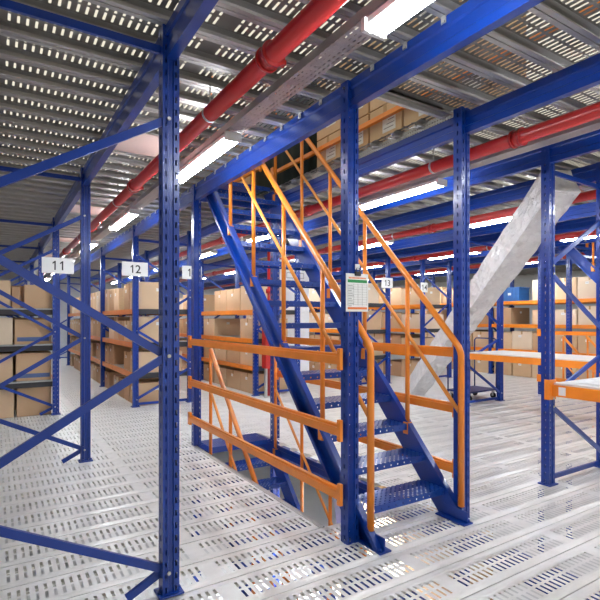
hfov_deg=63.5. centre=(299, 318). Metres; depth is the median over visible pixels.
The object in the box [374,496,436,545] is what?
cardboard box
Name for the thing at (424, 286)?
aisle sign
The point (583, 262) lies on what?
staircase
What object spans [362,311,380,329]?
cardboard box
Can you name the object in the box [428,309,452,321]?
cardboard box
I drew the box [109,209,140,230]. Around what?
ceiling lamp
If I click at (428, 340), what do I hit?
cardboard box
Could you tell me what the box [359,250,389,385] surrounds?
upright
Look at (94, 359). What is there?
shelf
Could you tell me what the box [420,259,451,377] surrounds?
upright
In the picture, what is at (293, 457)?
support beam
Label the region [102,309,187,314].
shelf
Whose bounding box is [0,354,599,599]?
floor
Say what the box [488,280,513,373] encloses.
upright
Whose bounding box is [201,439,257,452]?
trim
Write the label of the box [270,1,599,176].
guard rail
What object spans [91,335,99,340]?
shelf
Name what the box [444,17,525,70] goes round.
cardboard box
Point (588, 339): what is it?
staircase
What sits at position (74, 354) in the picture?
cardboard box
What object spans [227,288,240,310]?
cardboard box
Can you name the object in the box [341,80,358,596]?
upright
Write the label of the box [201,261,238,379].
upright
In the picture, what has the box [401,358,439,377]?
cardboard box
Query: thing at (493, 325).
shelf
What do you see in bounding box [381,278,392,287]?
aisle sign
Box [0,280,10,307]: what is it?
cardboard box
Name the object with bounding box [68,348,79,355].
shelf
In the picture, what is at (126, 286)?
cardboard box
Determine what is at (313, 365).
cardboard box
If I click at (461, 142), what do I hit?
upright
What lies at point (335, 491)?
guard rail
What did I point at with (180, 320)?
cardboard box
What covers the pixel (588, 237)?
ceiling lamp
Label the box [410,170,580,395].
chute
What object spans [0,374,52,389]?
shelf
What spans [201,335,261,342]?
shelf
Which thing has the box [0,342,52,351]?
shelf
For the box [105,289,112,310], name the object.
cardboard box
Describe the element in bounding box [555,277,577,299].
cardboard box
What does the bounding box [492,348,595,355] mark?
shelf
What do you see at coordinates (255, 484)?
trim
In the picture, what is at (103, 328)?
upright
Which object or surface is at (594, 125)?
cable tray
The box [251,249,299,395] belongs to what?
upright
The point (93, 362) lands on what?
cardboard box
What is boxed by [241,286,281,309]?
cardboard box
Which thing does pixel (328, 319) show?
cardboard box
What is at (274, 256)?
upright
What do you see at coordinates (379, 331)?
shelf
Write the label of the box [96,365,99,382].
cardboard box
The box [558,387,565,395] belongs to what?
sticker
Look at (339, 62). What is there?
cardboard box
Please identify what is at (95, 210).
board
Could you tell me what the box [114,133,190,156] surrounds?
board
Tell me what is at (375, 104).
cardboard box
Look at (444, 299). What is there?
cardboard box
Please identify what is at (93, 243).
ceiling lamp
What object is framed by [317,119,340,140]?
cardboard box
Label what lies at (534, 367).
cardboard box
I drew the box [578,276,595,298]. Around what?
cardboard box
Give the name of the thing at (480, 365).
cardboard box
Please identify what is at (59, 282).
upright
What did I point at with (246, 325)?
cardboard box
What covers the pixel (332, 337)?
cardboard box
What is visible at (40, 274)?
upright
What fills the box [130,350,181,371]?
cardboard box
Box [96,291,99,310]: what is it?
cardboard box
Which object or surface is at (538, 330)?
guard rail
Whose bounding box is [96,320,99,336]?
cardboard box
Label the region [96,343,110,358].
cardboard box
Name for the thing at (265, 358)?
cabinet
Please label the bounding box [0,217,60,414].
upright
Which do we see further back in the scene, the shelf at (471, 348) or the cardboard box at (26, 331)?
the shelf at (471, 348)
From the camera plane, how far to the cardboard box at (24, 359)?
8.28 m
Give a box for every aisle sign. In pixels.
[42,257,73,273]
[122,261,147,276]
[182,266,201,279]
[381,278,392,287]
[421,283,427,291]
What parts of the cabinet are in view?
door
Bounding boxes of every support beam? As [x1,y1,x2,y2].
[19,0,218,281]
[59,0,543,281]
[91,53,599,281]
[112,129,599,285]
[142,163,595,281]
[179,202,595,286]
[179,447,425,599]
[204,216,595,286]
[221,238,595,289]
[234,434,599,599]
[309,242,595,280]
[337,259,565,283]
[338,260,591,284]
[509,394,594,413]
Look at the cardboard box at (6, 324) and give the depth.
8.06 m
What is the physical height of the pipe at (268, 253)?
3.350 m
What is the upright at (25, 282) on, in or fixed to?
on the floor at (114, 422)
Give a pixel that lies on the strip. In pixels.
(368, 151)
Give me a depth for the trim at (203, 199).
6.83 m
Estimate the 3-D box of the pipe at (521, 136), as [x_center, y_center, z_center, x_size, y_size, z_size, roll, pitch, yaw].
[-2.106,-1.567,10.352,0.175,0.363,27.766,0,0,-32]
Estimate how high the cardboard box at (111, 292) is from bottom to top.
0.481 m
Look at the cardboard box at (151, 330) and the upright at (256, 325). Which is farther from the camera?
the upright at (256, 325)
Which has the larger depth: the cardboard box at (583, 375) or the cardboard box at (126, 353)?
the cardboard box at (583, 375)
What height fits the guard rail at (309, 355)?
0.160 m
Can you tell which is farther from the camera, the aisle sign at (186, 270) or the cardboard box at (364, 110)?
the aisle sign at (186, 270)
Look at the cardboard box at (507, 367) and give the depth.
14.25 m
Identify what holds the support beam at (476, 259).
attached to the ceiling
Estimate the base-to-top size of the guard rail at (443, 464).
0.160 m
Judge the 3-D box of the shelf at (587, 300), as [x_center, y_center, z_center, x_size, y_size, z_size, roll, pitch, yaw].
[7.090,-0.470,13.571,1.100,0.100,3.175,0,0,-32]
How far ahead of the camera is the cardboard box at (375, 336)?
14.79 m
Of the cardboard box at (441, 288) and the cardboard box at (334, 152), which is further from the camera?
the cardboard box at (441, 288)
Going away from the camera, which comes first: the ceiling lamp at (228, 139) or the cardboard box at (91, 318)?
the ceiling lamp at (228, 139)
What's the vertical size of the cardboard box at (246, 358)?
0.371 m
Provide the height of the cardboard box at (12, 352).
0.451 m
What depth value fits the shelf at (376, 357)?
12.35 m
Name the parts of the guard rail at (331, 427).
plate, plate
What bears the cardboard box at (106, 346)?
on the shelf at (119, 368)
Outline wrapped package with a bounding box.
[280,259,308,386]
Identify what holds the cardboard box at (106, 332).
on the shelf at (97, 338)
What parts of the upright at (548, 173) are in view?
post, plate, post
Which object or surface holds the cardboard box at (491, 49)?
on the ceiling
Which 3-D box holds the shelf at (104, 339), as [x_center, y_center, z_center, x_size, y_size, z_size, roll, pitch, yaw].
[-3.499,0.500,10.739,1.100,0.100,3.165,0,0,-32]
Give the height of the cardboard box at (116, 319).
0.501 m
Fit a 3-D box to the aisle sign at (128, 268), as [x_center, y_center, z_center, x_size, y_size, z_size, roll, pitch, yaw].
[-3.076,-0.930,9.035,0.470,0.260,0.019,0,0,-32]
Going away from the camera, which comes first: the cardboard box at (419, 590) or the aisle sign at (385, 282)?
the cardboard box at (419, 590)
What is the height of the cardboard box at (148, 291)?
0.521 m
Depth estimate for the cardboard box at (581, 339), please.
12.37 m
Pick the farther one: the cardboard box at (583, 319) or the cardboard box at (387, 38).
the cardboard box at (583, 319)
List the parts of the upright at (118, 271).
post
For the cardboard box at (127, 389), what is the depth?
9.81 m
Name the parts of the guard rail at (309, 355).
plate, rail, plate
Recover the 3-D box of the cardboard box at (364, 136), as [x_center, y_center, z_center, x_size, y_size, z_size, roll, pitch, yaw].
[0.810,-1.995,5.497,0.504,0.381,0.470,0,0,-32]
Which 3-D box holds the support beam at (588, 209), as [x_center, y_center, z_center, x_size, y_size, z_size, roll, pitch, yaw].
[1.257,-1.648,12.270,0.060,0.200,28.704,0,0,-32]
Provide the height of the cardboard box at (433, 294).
0.461 m
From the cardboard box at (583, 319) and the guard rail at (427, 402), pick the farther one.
the cardboard box at (583, 319)
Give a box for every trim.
[187,442,323,526]
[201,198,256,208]
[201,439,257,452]
[375,91,446,119]
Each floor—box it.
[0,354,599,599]
[2,415,599,599]
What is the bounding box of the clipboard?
[346,264,367,311]
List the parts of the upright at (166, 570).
post, plate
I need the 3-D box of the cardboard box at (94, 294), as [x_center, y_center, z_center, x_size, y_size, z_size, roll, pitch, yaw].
[-5.168,-0.452,13.220,0.824,0.521,0.502,0,0,-32]
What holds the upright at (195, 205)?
on the floor at (312, 506)
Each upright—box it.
[0,0,183,599]
[0,166,92,463]
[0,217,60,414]
[0,242,42,317]
[0,270,26,317]
[10,258,33,317]
[59,282,79,358]
[67,272,99,364]
[91,263,120,316]
[99,247,148,386]
[130,225,190,407]
[191,184,200,599]
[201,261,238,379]
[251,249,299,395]
[270,209,279,585]
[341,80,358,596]
[349,270,374,310]
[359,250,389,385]
[411,274,434,358]
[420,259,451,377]
[453,106,469,585]
[470,232,504,405]
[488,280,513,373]
[537,244,543,551]
[538,145,599,486]
[566,255,573,538]
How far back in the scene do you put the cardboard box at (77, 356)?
15.68 m
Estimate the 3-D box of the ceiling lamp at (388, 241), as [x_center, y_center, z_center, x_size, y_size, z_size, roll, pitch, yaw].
[1.372,-1.527,10.021,0.150,0.112,1.490,0,0,-32]
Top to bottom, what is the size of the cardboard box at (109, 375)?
0.391 m
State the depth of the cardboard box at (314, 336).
13.78 m
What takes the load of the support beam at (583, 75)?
attached to the ceiling
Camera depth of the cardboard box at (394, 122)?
4.93 m
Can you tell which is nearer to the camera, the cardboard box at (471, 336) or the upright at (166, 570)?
the upright at (166, 570)
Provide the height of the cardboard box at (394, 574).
0.431 m
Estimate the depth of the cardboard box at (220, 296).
12.08 m
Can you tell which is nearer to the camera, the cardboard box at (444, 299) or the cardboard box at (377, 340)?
the cardboard box at (377, 340)
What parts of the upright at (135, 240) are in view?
post, post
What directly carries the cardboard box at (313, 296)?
on the shelf at (370, 305)
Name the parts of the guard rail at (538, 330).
rail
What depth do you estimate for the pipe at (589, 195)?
8.05 m
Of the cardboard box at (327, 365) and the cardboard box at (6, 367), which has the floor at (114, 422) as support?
the cardboard box at (327, 365)
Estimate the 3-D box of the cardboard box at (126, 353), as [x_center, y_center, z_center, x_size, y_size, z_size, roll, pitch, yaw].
[-3.133,0.843,10.062,0.904,0.371,0.492,0,0,-32]
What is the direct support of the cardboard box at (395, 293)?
on the shelf at (415, 306)
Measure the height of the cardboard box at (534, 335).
0.481 m
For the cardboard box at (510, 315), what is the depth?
14.31 m
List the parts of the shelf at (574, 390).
plate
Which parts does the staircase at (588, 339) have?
handrail, handrail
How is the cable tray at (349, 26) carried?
hanging from the ceiling
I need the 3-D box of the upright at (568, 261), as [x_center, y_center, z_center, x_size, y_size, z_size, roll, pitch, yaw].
[6.252,1.676,11.261,0.150,6.848,0.130,0,0,-32]
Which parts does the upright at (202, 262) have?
post, post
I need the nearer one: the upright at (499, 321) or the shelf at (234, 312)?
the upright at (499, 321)
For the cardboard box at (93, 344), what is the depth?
13.27 m
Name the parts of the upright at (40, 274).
post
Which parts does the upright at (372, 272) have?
post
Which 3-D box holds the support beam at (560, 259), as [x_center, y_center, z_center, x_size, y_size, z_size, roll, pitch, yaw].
[5.573,-1.648,14.986,0.060,0.200,28.704,0,0,-32]
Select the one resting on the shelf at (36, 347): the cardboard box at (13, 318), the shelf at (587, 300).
the cardboard box at (13, 318)
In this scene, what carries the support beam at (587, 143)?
attached to the ceiling
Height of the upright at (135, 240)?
3.398 m
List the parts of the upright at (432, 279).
post, post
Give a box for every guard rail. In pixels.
[188,335,342,369]
[188,376,342,441]
[188,412,342,506]
[232,166,261,182]
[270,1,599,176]
[277,368,452,416]
[277,416,452,477]
[286,337,452,361]
[537,329,595,335]
[537,374,566,381]
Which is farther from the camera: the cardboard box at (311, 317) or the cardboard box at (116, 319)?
the cardboard box at (311, 317)
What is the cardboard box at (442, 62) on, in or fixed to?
on the cardboard box at (410, 116)
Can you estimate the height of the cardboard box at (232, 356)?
0.441 m
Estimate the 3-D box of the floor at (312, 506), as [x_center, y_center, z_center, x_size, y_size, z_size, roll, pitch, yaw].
[1.172,5.150,12.216,21.000,0.100,28.704,0,0,-32]
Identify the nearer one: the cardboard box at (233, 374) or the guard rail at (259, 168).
the guard rail at (259, 168)
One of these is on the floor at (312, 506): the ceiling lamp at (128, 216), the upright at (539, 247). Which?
the upright at (539, 247)
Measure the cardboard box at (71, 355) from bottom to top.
0.391 m
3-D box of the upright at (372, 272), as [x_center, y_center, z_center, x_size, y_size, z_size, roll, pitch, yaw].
[2.040,-0.049,16.149,1.210,3.398,0.130,0,0,-32]
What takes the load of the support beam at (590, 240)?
attached to the ceiling
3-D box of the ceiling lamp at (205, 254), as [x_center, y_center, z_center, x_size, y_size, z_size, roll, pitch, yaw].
[-2.322,-1.527,11.536,0.150,0.112,1.490,0,0,-32]
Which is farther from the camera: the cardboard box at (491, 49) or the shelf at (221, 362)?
the shelf at (221, 362)
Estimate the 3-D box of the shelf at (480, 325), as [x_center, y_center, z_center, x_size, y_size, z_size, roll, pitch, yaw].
[5.362,0.200,16.317,1.100,0.100,3.165,0,0,-32]
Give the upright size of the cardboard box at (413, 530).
0.431 m
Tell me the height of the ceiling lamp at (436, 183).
0.112 m
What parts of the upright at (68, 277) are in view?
post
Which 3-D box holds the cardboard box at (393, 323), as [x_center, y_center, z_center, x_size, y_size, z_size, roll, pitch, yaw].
[3.000,0.048,14.380,0.744,0.441,0.752,0,0,-32]
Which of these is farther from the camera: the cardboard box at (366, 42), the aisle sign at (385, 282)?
the aisle sign at (385, 282)
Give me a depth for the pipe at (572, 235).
11.44 m
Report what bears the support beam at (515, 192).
attached to the ceiling
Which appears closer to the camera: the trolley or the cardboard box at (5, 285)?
the cardboard box at (5, 285)
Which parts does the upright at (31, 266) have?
post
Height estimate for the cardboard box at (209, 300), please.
0.511 m
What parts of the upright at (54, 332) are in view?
post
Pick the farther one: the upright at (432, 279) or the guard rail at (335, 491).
the upright at (432, 279)
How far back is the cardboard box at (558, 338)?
12.86 m
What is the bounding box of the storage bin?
[503,287,529,300]
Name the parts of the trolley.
frame, frame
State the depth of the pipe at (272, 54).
3.00 m
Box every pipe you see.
[43,0,348,274]
[91,101,599,286]
[179,190,595,281]
[204,229,595,289]
[266,243,269,395]
[335,252,584,282]
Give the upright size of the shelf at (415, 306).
0.100 m
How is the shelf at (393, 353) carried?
attached to the upright at (448, 305)
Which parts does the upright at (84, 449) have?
post, plate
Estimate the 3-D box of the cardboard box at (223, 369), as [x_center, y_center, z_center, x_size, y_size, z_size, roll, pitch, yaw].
[-1.653,1.427,12.367,0.824,0.441,0.762,0,0,-32]
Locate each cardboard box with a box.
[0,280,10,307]
[0,318,12,344]
[0,352,12,381]
[0,389,13,418]
[11,286,22,307]
[11,287,19,307]
[12,352,14,375]
[13,318,43,342]
[14,319,50,344]
[15,350,50,380]
[15,386,50,416]
[23,285,51,308]
[70,354,73,365]
[74,354,76,368]
[76,355,79,369]
[91,318,92,334]
[91,342,106,356]
[91,362,97,378]
[93,292,95,309]
[93,319,95,335]
[93,364,99,380]
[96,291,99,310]
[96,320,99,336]
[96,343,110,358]
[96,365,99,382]
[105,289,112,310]
[105,317,113,336]
[105,345,108,362]
[105,370,121,387]
[109,289,113,310]
[109,328,113,338]
[109,344,146,364]
[114,288,123,309]
[114,317,129,339]
[114,374,125,394]
[119,320,123,340]
[119,377,123,397]
[124,283,129,309]
[124,320,129,341]
[124,351,129,370]
[124,376,158,401]
[130,282,158,308]
[130,316,158,341]
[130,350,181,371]
[130,379,158,405]
[179,298,182,308]
[179,319,182,332]
[183,295,214,311]
[183,319,186,333]
[183,340,186,353]
[183,360,186,368]
[204,319,239,335]
[204,340,242,357]
[204,363,222,382]
[215,290,226,310]
[215,348,226,360]
[215,365,234,385]
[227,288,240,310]
[227,343,261,363]
[227,368,249,389]
[237,175,251,192]
[240,318,287,338]
[240,352,261,365]
[240,371,287,393]
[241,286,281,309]
[309,288,319,301]
[309,313,327,328]
[309,334,339,350]
[309,361,319,377]
[317,62,341,89]
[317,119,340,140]
[317,130,340,169]
[325,314,336,328]
[325,363,339,380]
[328,335,340,339]
[340,283,378,302]
[340,339,382,355]
[340,363,382,384]
[342,42,369,72]
[359,102,370,118]
[359,114,369,150]
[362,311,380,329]
[369,333,400,339]
[369,550,408,576]
[370,38,399,52]
[370,85,403,111]
[370,103,403,142]
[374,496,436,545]
[381,312,401,327]
[383,288,404,304]
[383,313,418,327]
[383,334,419,343]
[383,359,400,375]
[401,288,439,304]
[401,337,433,345]
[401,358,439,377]
[402,314,443,328]
[404,62,444,90]
[404,75,443,131]
[407,11,437,29]
[409,530,492,577]
[409,567,492,599]
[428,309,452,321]
[433,287,452,303]
[442,289,452,302]
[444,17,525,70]
[444,49,525,108]
[470,329,487,346]
[473,331,506,346]
[473,360,493,372]
[479,308,493,323]
[494,308,528,323]
[494,332,511,348]
[494,361,512,374]
[512,331,536,349]
[513,363,531,377]
[532,280,537,299]
[532,310,537,323]
[532,333,537,349]
[532,365,537,377]
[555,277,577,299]
[555,309,577,324]
[555,335,580,352]
[555,367,576,379]
[577,368,595,379]
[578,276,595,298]
[578,306,595,324]
[578,336,595,353]
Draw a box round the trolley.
[447,337,496,399]
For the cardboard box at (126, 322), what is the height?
0.421 m
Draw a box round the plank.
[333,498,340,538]
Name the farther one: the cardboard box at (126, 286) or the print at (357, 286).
the cardboard box at (126, 286)
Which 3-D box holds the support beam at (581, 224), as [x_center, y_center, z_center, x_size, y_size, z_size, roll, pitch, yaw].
[2.154,-1.648,12.834,0.060,0.200,28.704,0,0,-32]
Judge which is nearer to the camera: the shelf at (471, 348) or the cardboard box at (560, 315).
the cardboard box at (560, 315)
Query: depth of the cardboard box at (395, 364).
14.09 m
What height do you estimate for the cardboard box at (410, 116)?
0.381 m
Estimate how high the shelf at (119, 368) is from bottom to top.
0.100 m
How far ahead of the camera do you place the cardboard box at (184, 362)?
14.45 m
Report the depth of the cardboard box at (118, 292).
10.54 m
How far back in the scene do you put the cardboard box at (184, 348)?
14.36 m
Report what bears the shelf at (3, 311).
attached to the upright at (54, 332)
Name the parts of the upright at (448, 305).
post, post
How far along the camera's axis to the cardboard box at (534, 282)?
13.50 m
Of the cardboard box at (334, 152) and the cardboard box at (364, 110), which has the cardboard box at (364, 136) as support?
the cardboard box at (364, 110)
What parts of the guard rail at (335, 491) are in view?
plate, plate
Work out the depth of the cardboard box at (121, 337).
10.23 m
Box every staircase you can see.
[201,348,366,599]
[205,75,472,554]
[558,190,595,282]
[562,336,595,448]
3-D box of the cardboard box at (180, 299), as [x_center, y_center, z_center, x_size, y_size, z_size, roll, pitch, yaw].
[-3.758,-0.432,15.786,0.904,0.461,0.722,0,0,-32]
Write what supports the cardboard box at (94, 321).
on the shelf at (97, 338)
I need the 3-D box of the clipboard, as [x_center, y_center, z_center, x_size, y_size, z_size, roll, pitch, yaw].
[0.425,-0.229,3.571,0.210,0.350,0.020,0,0,-32]
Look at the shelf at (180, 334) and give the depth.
14.44 m
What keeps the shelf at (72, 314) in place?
attached to the upright at (118, 271)
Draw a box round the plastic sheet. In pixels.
[569,377,599,384]
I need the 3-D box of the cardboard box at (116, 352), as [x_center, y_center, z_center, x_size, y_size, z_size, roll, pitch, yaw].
[-3.992,0.808,11.352,0.824,0.441,0.492,0,0,-33]
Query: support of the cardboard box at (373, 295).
on the shelf at (370, 305)
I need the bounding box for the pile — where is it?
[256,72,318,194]
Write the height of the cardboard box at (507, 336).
0.481 m
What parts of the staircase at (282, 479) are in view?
landing plate, rail, handrail, rail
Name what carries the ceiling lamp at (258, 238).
hanging from the cable tray at (594, 125)
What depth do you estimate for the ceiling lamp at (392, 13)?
2.40 m
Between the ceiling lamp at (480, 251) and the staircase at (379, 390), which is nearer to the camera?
the staircase at (379, 390)
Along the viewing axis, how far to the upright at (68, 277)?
17.29 m
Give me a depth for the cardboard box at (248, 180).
7.70 m
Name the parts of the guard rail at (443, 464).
rail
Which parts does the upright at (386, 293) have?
post, post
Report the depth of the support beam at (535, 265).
16.54 m
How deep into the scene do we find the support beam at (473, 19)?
3.35 m
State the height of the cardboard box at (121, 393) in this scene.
0.391 m
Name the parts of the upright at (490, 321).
post, post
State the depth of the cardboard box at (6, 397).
8.06 m
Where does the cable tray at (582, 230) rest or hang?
hanging from the ceiling
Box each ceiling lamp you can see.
[91,240,98,248]
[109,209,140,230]
[179,130,241,183]
[201,250,216,257]
[246,228,280,241]
[286,444,318,460]
[359,178,446,210]
[359,239,393,249]
[361,0,433,40]
[427,251,481,259]
[470,216,511,227]
[559,235,595,241]
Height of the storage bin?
0.400 m
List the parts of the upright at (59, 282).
post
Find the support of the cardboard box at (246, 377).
on the floor at (114, 422)
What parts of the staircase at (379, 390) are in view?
landing plate, rail, handrail, handrail, rail, foot plate, foot plate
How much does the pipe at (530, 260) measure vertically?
0.363 m
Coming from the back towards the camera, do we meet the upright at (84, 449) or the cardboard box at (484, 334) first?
the cardboard box at (484, 334)
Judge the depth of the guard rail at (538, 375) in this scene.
10.28 m
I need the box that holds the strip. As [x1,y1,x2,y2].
[201,111,450,227]
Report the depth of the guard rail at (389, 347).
4.68 m
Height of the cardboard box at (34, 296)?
0.401 m
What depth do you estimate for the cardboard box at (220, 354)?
12.08 m
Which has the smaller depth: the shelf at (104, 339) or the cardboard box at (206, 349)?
the shelf at (104, 339)
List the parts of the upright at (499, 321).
post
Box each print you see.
[348,277,366,308]
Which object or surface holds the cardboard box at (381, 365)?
on the floor at (114, 422)
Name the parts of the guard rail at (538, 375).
rail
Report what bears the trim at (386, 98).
attached to the ceiling
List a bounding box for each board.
[50,237,74,241]
[70,204,115,214]
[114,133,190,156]
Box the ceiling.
[0,0,599,286]
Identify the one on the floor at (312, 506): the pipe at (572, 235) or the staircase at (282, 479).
the staircase at (282, 479)
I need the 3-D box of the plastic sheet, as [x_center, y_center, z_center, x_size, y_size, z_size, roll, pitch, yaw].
[3.431,0.602,4.405,0.839,0.046,1.540,0,0,-32]
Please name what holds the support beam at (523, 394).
attached to the floor at (114, 422)
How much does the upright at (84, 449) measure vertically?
3.399 m
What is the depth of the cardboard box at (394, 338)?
14.09 m
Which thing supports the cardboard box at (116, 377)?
on the floor at (114, 422)
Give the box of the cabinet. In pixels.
[262,330,269,397]
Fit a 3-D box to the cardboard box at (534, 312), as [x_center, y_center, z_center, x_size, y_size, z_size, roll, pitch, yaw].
[7.044,-0.052,13.549,0.904,0.401,0.612,0,0,-32]
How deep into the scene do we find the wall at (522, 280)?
19.35 m
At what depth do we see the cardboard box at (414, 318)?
13.43 m
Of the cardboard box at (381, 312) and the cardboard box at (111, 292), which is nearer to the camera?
the cardboard box at (111, 292)
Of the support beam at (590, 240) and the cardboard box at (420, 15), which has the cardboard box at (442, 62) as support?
the cardboard box at (420, 15)
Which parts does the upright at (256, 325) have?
post, post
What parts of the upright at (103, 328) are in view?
post, post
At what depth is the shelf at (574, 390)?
4.64 m
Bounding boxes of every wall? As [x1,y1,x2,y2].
[0,278,338,355]
[339,183,595,461]
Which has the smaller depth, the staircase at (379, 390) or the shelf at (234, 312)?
the staircase at (379, 390)
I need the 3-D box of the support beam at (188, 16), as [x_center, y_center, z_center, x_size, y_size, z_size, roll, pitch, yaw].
[-4.422,-1.648,8.695,0.060,0.200,28.704,0,0,-32]
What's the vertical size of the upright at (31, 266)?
3.399 m
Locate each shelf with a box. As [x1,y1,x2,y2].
[0,308,52,314]
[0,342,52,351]
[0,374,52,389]
[68,313,116,315]
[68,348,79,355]
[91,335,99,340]
[91,356,99,363]
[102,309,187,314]
[102,337,187,347]
[102,361,187,378]
[179,315,235,315]
[179,333,186,336]
[201,310,295,314]
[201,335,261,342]
[201,357,263,370]
[309,328,386,333]
[313,303,386,308]
[368,304,446,309]
[374,355,386,359]
[381,328,439,332]
[383,351,419,356]
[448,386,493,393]
[470,346,493,350]
[477,324,487,326]
[492,324,595,328]
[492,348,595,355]
[494,298,595,305]
[544,373,599,401]
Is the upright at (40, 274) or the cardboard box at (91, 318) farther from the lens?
the cardboard box at (91, 318)
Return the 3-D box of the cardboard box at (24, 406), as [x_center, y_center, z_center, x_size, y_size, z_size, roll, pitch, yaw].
[-4.696,1.397,8.530,0.522,0.501,0.600,0,0,-32]
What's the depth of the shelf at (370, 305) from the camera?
12.33 m
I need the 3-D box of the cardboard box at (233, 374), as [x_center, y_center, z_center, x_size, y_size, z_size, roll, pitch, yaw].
[-1.240,1.427,11.711,0.824,0.441,0.752,0,0,-32]
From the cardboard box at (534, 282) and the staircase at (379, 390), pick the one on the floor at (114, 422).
the staircase at (379, 390)
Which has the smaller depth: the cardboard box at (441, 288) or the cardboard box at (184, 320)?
the cardboard box at (184, 320)
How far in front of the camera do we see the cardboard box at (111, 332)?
11.10 m
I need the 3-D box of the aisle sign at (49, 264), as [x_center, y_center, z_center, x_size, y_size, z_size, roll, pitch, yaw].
[-4.168,-0.920,8.348,0.500,0.270,0.019,0,0,-32]
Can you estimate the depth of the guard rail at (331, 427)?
4.32 m
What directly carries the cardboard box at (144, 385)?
on the floor at (114, 422)
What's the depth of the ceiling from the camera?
3.75 m
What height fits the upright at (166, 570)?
3.399 m
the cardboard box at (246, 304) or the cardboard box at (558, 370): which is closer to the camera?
the cardboard box at (246, 304)
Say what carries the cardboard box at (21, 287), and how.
on the shelf at (3, 311)
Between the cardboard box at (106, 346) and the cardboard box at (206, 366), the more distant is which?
the cardboard box at (206, 366)
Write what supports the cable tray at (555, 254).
hanging from the ceiling
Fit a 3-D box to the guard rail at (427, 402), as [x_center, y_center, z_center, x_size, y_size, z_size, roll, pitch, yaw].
[0.492,0.750,5.388,0.052,0.160,3.115,0,0,-32]
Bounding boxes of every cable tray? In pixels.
[43,0,387,278]
[105,118,599,283]
[204,230,584,287]
[336,254,557,279]
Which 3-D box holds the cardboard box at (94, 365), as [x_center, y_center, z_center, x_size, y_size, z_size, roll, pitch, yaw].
[-5.202,1.437,13.198,0.744,0.421,0.472,0,0,-32]
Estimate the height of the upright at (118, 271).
3.398 m
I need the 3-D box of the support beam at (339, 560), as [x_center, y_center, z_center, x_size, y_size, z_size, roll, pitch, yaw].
[-0.510,1.820,4.996,0.060,0.200,11.000,0,0,-32]
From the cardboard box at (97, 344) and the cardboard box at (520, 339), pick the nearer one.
the cardboard box at (97, 344)
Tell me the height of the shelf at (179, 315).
0.100 m
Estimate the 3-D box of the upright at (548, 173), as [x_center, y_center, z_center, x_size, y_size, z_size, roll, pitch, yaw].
[2.928,-0.049,5.128,1.210,3.398,0.130,0,0,-32]
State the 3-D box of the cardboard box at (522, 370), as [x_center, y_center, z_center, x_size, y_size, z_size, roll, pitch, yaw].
[6.679,1.407,14.054,0.824,0.481,0.572,0,0,-32]
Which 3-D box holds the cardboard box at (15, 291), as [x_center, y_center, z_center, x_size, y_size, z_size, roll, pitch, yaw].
[-4.860,-0.363,8.284,0.122,0.361,0.300,0,0,-32]
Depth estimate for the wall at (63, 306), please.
21.95 m
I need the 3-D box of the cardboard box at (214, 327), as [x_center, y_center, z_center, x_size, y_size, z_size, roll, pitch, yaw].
[-2.100,0.208,13.001,0.744,0.441,0.762,0,0,-32]
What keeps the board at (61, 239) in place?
attached to the ceiling
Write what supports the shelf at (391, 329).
attached to the upright at (448, 305)
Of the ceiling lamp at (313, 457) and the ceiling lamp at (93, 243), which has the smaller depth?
the ceiling lamp at (313, 457)
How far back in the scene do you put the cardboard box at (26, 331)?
8.24 m

